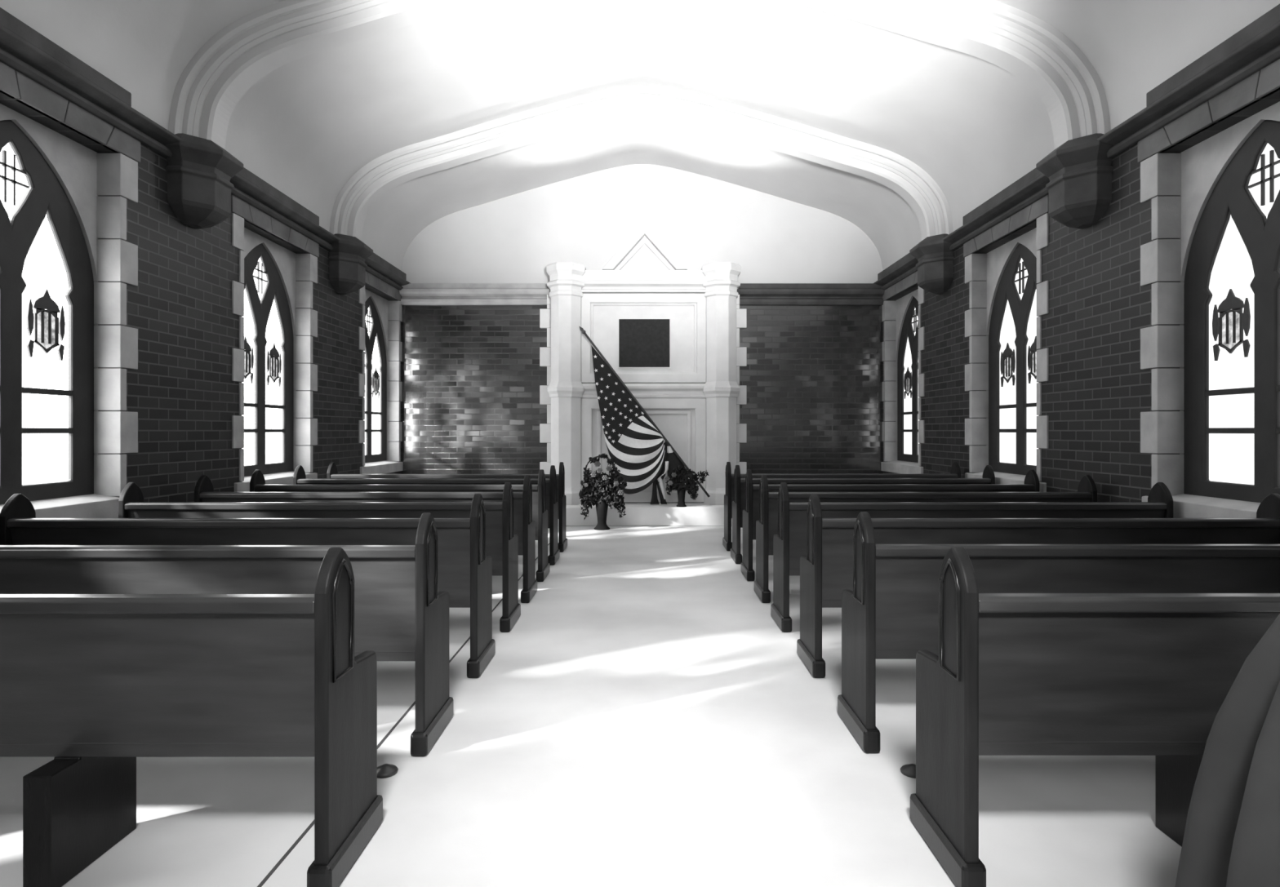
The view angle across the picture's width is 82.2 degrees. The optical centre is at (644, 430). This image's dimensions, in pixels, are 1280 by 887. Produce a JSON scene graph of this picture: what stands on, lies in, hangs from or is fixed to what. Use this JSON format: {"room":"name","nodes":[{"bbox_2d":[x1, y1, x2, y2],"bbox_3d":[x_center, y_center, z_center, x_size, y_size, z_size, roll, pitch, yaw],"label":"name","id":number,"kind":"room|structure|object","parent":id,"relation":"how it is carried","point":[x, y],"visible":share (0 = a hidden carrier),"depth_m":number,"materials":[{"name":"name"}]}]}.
{"room":"house of worship","nodes":[
{"label":"house of worship","id":0,"kind":"room"},
{"bbox_2d":[0,89,401,502],"bbox_3d":[-3.810,-0.430,4.750,0.320,3.500,12.900,0,0,0],"label":"wall","id":1,"kind":"structure","parent":0,"point":[183,393],"depth_m":5.93,"materials":[{"name":"brick"}]},
{"bbox_2d":[0,62,140,518],"bbox_3d":[-3.780,-0.748,4.430,0.320,2.695,1.714,0,0,0],"label":"window","id":2,"kind":"structure","parent":1,"relation":"in","point":[61,180],"depth_m":4.90,"materials":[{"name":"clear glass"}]},
{"bbox_2d":[164,133,243,229],"bbox_3d":[-3.650,-1.965,5.880,0.711,0.650,0.711,0,0,0],"label":"corbel","id":3,"kind":"object","parent":1,"relation":"attached to","point":[200,171],"visible":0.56,"depth_m":5.70,"materials":[{"name":"stone"}]},
{"bbox_2d":[0,7,409,290],"bbox_3d":[-3.575,-2.192,4.650,0.150,0.225,12.700,0,0,0],"label":"trim","id":4,"kind":"structure","parent":1,"relation":"attached to","point":[23,49],"depth_m":4.90,"materials":[{"name":"stone"}]},
{"bbox_2d":[231,195,319,492],"bbox_3d":[-3.780,-0.748,7.320,0.320,2.695,1.714,0,0,0],"label":"window","id":5,"kind":"structure","parent":1,"relation":"in","point":[290,301],"depth_m":7.59,"materials":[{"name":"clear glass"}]},
{"bbox_2d":[328,234,373,294],"bbox_3d":[-3.650,-1.965,8.760,0.711,0.650,0.711,0,0,0],"label":"corbel","id":6,"kind":"object","parent":1,"relation":"attached to","point":[347,265],"visible":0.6,"depth_m":8.57,"materials":[{"name":"stone"}]},
{"bbox_2d":[359,271,403,474],"bbox_3d":[-3.780,-0.748,10.169,0.320,2.695,1.652,0,0,0],"label":"window","id":7,"kind":"structure","parent":1,"relation":"in","point":[384,316],"depth_m":10.63,"materials":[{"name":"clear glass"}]},
{"bbox_2d":[0,526,1182,886],"bbox_3d":[-0.040,1.420,4.800,8.020,0.200,13.000,0,0,0],"label":"floor","id":8,"kind":"structure","parent":0,"point":[645,719],"depth_m":2.74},
{"bbox_2d":[0,546,382,886],"bbox_3d":[-2.175,0.832,2.265,2.590,0.976,0.430,0,0,0],"label":"pew","id":9,"kind":"object","parent":8,"relation":"on","point":[95,684],"visible":1,"depth_m":2.14,"materials":[{"name":"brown wood"}]},
{"bbox_2d":[0,512,453,756],"bbox_3d":[-2.175,0.832,3.175,2.590,0.976,0.430,0,0,0],"label":"pew","id":10,"kind":"object","parent":8,"relation":"on","point":[401,615],"visible":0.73,"depth_m":3.02,"materials":[{"name":"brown wood"}]},
{"bbox_2d":[0,493,495,678],"bbox_3d":[-2.175,0.832,4.115,2.590,0.976,0.430,0,0,0],"label":"pew","id":11,"kind":"object","parent":8,"relation":"on","point":[464,571],"visible":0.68,"depth_m":3.96,"materials":[{"name":"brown wood"}]},
{"bbox_2d":[118,482,520,632],"bbox_3d":[-2.175,0.832,5.005,2.590,0.976,0.430,0,0,0],"label":"pew","id":12,"kind":"object","parent":8,"relation":"on","point":[501,544],"visible":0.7,"depth_m":4.84,"materials":[{"name":"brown wood"}]},
{"bbox_2d":[194,475,537,603],"bbox_3d":[-2.175,0.832,5.815,2.590,0.976,0.430,0,0,0],"label":"pew","id":13,"kind":"object","parent":8,"relation":"on","point":[524,526],"visible":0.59,"depth_m":5.63,"materials":[{"name":"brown wood"}]},
{"bbox_2d":[377,764,398,778],"bbox_3d":[-1.000,1.305,2.830,0.094,0.030,0.094,0,0,0],"label":"floor vent","id":14,"kind":"object","parent":8,"relation":"on","point":[385,771],"visible":0.84,"depth_m":2.81,"materials":[{"name":"metal"}]},
{"bbox_2d":[249,469,550,582],"bbox_3d":[-2.175,0.832,6.605,2.590,0.976,0.430,0,0,0],"label":"pew","id":15,"kind":"object","parent":8,"relation":"on","point":[257,482],"visible":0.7,"depth_m":6.42,"materials":[{"name":"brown wood"}]},
{"bbox_2d":[257,543,549,886],"bbox_3d":[-1.115,1.324,4.450,0.012,0.012,8.900,0,0,0],"label":"trim","id":16,"kind":"structure","parent":8,"relation":"on","point":[312,824],"depth_m":2.43,"materials":[{"name":"stone"}]},
{"bbox_2d":[293,465,559,565],"bbox_3d":[-2.175,0.832,7.395,2.590,0.976,0.430,0,0,0],"label":"pew","id":17,"kind":"object","parent":8,"relation":"on","point":[299,477],"visible":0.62,"depth_m":7.21,"materials":[{"name":"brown wood"}]},
{"bbox_2d":[327,462,567,552],"bbox_3d":[-2.175,0.832,8.165,2.590,0.976,0.430,0,0,0],"label":"pew","id":18,"kind":"object","parent":8,"relation":"on","point":[332,473],"visible":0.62,"depth_m":7.98,"materials":[{"name":"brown wood"}]},
{"bbox_2d":[578,453,626,530],"bbox_3d":[-0.555,0.808,9.827,0.650,1.023,0.359,0,0,0],"label":"flower basket","id":19,"kind":"object","parent":8,"relation":"on","point":[598,491],"visible":1,"depth_m":9.76,"materials":[{"name":"plant"}]},
{"bbox_2d":[539,220,746,505],"bbox_3d":[-0.022,-0.868,10.736,3.075,4.376,0.572,0,0,0],"label":"reredos","id":20,"kind":"object","parent":8,"relation":"on","point":[695,403],"visible":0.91,"depth_m":10.70,"materials":[{"name":"stone"}]},
{"bbox_2d":[617,318,671,368],"bbox_3d":[-0.005,-1.284,10.762,0.779,0.739,0.034,0,0,0],"label":"tablet","id":21,"kind":"object","parent":20,"relation":"attached to","point":[642,343],"visible":1,"depth_m":10.74,"materials":[{"name":"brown metal"}]},
{"bbox_2d":[565,505,732,526],"bbox_3d":[-0.010,1.189,10.293,2.820,0.262,0.305,0,0,0],"label":"step","id":22,"kind":"structure","parent":8,"relation":"on","point":[636,515],"depth_m":10.14,"materials":[{"name":"stone"}]},
{"bbox_2d":[579,326,709,504],"bbox_3d":[-0.005,-0.224,10.417,1.869,2.543,0.195,0,0,2],"label":"flag","id":23,"kind":"object","parent":22,"relation":"on","point":[632,437],"visible":0.95,"depth_m":10.41,"materials":[{"name":"fabric"}]},
{"bbox_2d":[664,465,709,506],"bbox_3d":[0.585,0.766,10.183,0.619,0.583,0.289,0,0,0],"label":"flower vase","id":24,"kind":"object","parent":22,"relation":"on","point":[679,473],"visible":1,"depth_m":10.16,"materials":[{"name":"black plant"}]},
{"bbox_2d":[722,462,960,551],"bbox_3d":[2.190,0.832,8.235,2.590,0.976,0.430,0,0,0],"label":"pew","id":25,"kind":"object","parent":8,"relation":"on","point":[955,472],"visible":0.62,"depth_m":8.05,"materials":[{"name":"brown wood"}]},
{"bbox_2d":[730,465,995,564],"bbox_3d":[2.190,0.832,7.455,2.590,0.976,0.430,0,0,0],"label":"pew","id":26,"kind":"object","parent":8,"relation":"on","point":[988,477],"visible":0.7,"depth_m":7.27,"materials":[{"name":"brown wood"}]},
{"bbox_2d":[740,469,1039,581],"bbox_3d":[2.190,0.832,6.635,2.590,0.976,0.430,0,0,0],"label":"pew","id":27,"kind":"object","parent":8,"relation":"on","point":[751,513],"visible":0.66,"depth_m":6.45,"materials":[{"name":"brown wood"}]},
{"bbox_2d":[900,764,915,778],"bbox_3d":[1.035,1.305,2.830,0.094,0.030,0.094,0,0,0],"label":"floor vent","id":28,"kind":"object","parent":8,"relation":"on","point":[908,770],"visible":0.63,"depth_m":2.81,"materials":[{"name":"metal"}]},
{"bbox_2d":[753,475,1097,603],"bbox_3d":[2.190,0.832,5.815,2.590,0.976,0.430,0,0,0],"label":"pew","id":29,"kind":"object","parent":8,"relation":"on","point":[766,526],"visible":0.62,"depth_m":5.63,"materials":[{"name":"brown wood"}]},
{"bbox_2d":[770,482,1173,632],"bbox_3d":[2.190,0.832,5.005,2.590,0.976,0.430,0,0,0],"label":"pew","id":30,"kind":"object","parent":8,"relation":"on","point":[789,544],"visible":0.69,"depth_m":4.84,"materials":[{"name":"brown wood"}]},
{"bbox_2d":[796,493,1279,678],"bbox_3d":[2.190,0.832,4.115,2.590,0.976,0.430,0,0,0],"label":"pew","id":31,"kind":"object","parent":8,"relation":"on","point":[826,570],"visible":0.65,"depth_m":3.96,"materials":[{"name":"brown wood"}]},
{"bbox_2d":[837,511,1279,753],"bbox_3d":[2.190,0.832,3.205,2.590,0.976,0.430,0,0,0],"label":"pew","id":32,"kind":"object","parent":8,"relation":"on","point":[891,611],"visible":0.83,"depth_m":3.05,"materials":[{"name":"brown wood"}]},
{"bbox_2d":[910,546,1279,886],"bbox_3d":[2.190,0.832,2.275,2.590,0.976,0.430,0,0,0],"label":"pew","id":33,"kind":"object","parent":8,"relation":"on","point":[1012,674],"visible":0.94,"depth_m":2.15,"materials":[{"name":"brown wood"}]},
{"bbox_2d":[1175,613,1279,886],"bbox_3d":[1.691,0.790,1.571,1.065,1.060,0.647,0,0,0],"label":"draped cloth","id":34,"kind":"object","parent":8,"relation":"on","point":[1232,834],"visible":1,"depth_m":1.63,"materials":[{"name":"grey fabric"}]},
{"bbox_2d":[0,0,1279,271],"bbox_3d":[-0.040,-3.065,4.660,7.541,2.170,12.720,0,0,0],"label":"ceiling","id":35,"kind":"structure","parent":0,"point":[309,124],"depth_m":7.21,"materials":[{"name":"white paint"}]},
{"bbox_2d":[168,0,1111,149],"bbox_3d":[-0.040,-3.000,5.880,7.281,2.041,0.500,0,0,0],"label":"arch","id":36,"kind":"object","parent":35,"relation":"attached to","point":[207,91],"depth_m":5.76,"materials":[{"name":"white paint"}]},
{"bbox_2d":[329,85,953,240],"bbox_3d":[-0.040,-3.000,8.760,7.281,2.041,0.500,0,0,0],"label":"arch","id":37,"kind":"object","parent":35,"relation":"attached to","point":[931,206],"depth_m":8.61,"materials":[{"name":"white paint"}]},
{"bbox_2d":[401,164,882,474],"bbox_3d":[-0.040,-1.390,11.125,7.640,5.420,0.250,0,0,0],"label":"wall","id":38,"kind":"structure","parent":0,"point":[473,375],"depth_m":11.00,"materials":[{"name":"brick"}]},
{"bbox_2d":[399,283,550,305],"bbox_3d":[-2.525,-2.035,10.930,2.250,0.310,0.140,0,0,0],"label":"trim","id":39,"kind":"structure","parent":38,"relation":"attached to","point":[412,294],"depth_m":10.91,"materials":[{"name":"stone"}]},
{"bbox_2d":[737,283,884,305],"bbox_3d":[2.465,-2.035,10.930,2.210,0.310,0.140,0,0,0],"label":"trim","id":40,"kind":"structure","parent":38,"relation":"attached to","point":[750,294],"depth_m":10.91,"materials":[{"name":"stone"}]},
{"bbox_2d":[882,87,1279,502],"bbox_3d":[3.730,-0.430,4.750,0.320,3.500,12.900,0,0,0],"label":"wall","id":41,"kind":"structure","parent":0,"point":[1095,395],"depth_m":5.94,"materials":[{"name":"brick"}]},
{"bbox_2d":[880,271,924,473],"bbox_3d":[3.700,-0.748,10.169,0.320,2.695,1.652,0,0,0],"label":"window","id":42,"kind":"structure","parent":41,"relation":"in","point":[903,385],"depth_m":10.59,"materials":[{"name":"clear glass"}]},
{"bbox_2d":[909,234,954,294],"bbox_3d":[3.570,-1.965,8.760,0.711,0.650,0.711,0,0,0],"label":"corbel","id":43,"kind":"object","parent":41,"relation":"attached to","point":[935,266],"visible":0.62,"depth_m":8.57,"materials":[{"name":"stone"}]},
{"bbox_2d":[963,195,1048,492],"bbox_3d":[3.700,-0.748,7.320,0.320,2.695,1.714,0,0,0],"label":"window","id":44,"kind":"structure","parent":41,"relation":"in","point":[1007,362],"depth_m":7.56,"materials":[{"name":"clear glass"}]},
{"bbox_2d":[1035,133,1113,229],"bbox_3d":[3.570,-1.965,5.880,0.711,0.650,0.711,0,0,0],"label":"corbel","id":45,"kind":"object","parent":41,"relation":"attached to","point":[1079,171],"visible":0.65,"depth_m":5.70,"materials":[{"name":"stone"}]},
{"bbox_2d":[874,4,1279,290],"bbox_3d":[3.495,-2.192,4.650,0.150,0.225,12.700,0,0,0],"label":"trim","id":46,"kind":"structure","parent":41,"relation":"attached to","point":[1255,46],"depth_m":4.88,"materials":[{"name":"stone"}]},
{"bbox_2d":[1137,58,1279,518],"bbox_3d":[3.700,-0.748,4.430,0.320,2.695,1.714,0,0,0],"label":"window","id":47,"kind":"structure","parent":41,"relation":"in","point":[1224,260],"depth_m":4.80,"materials":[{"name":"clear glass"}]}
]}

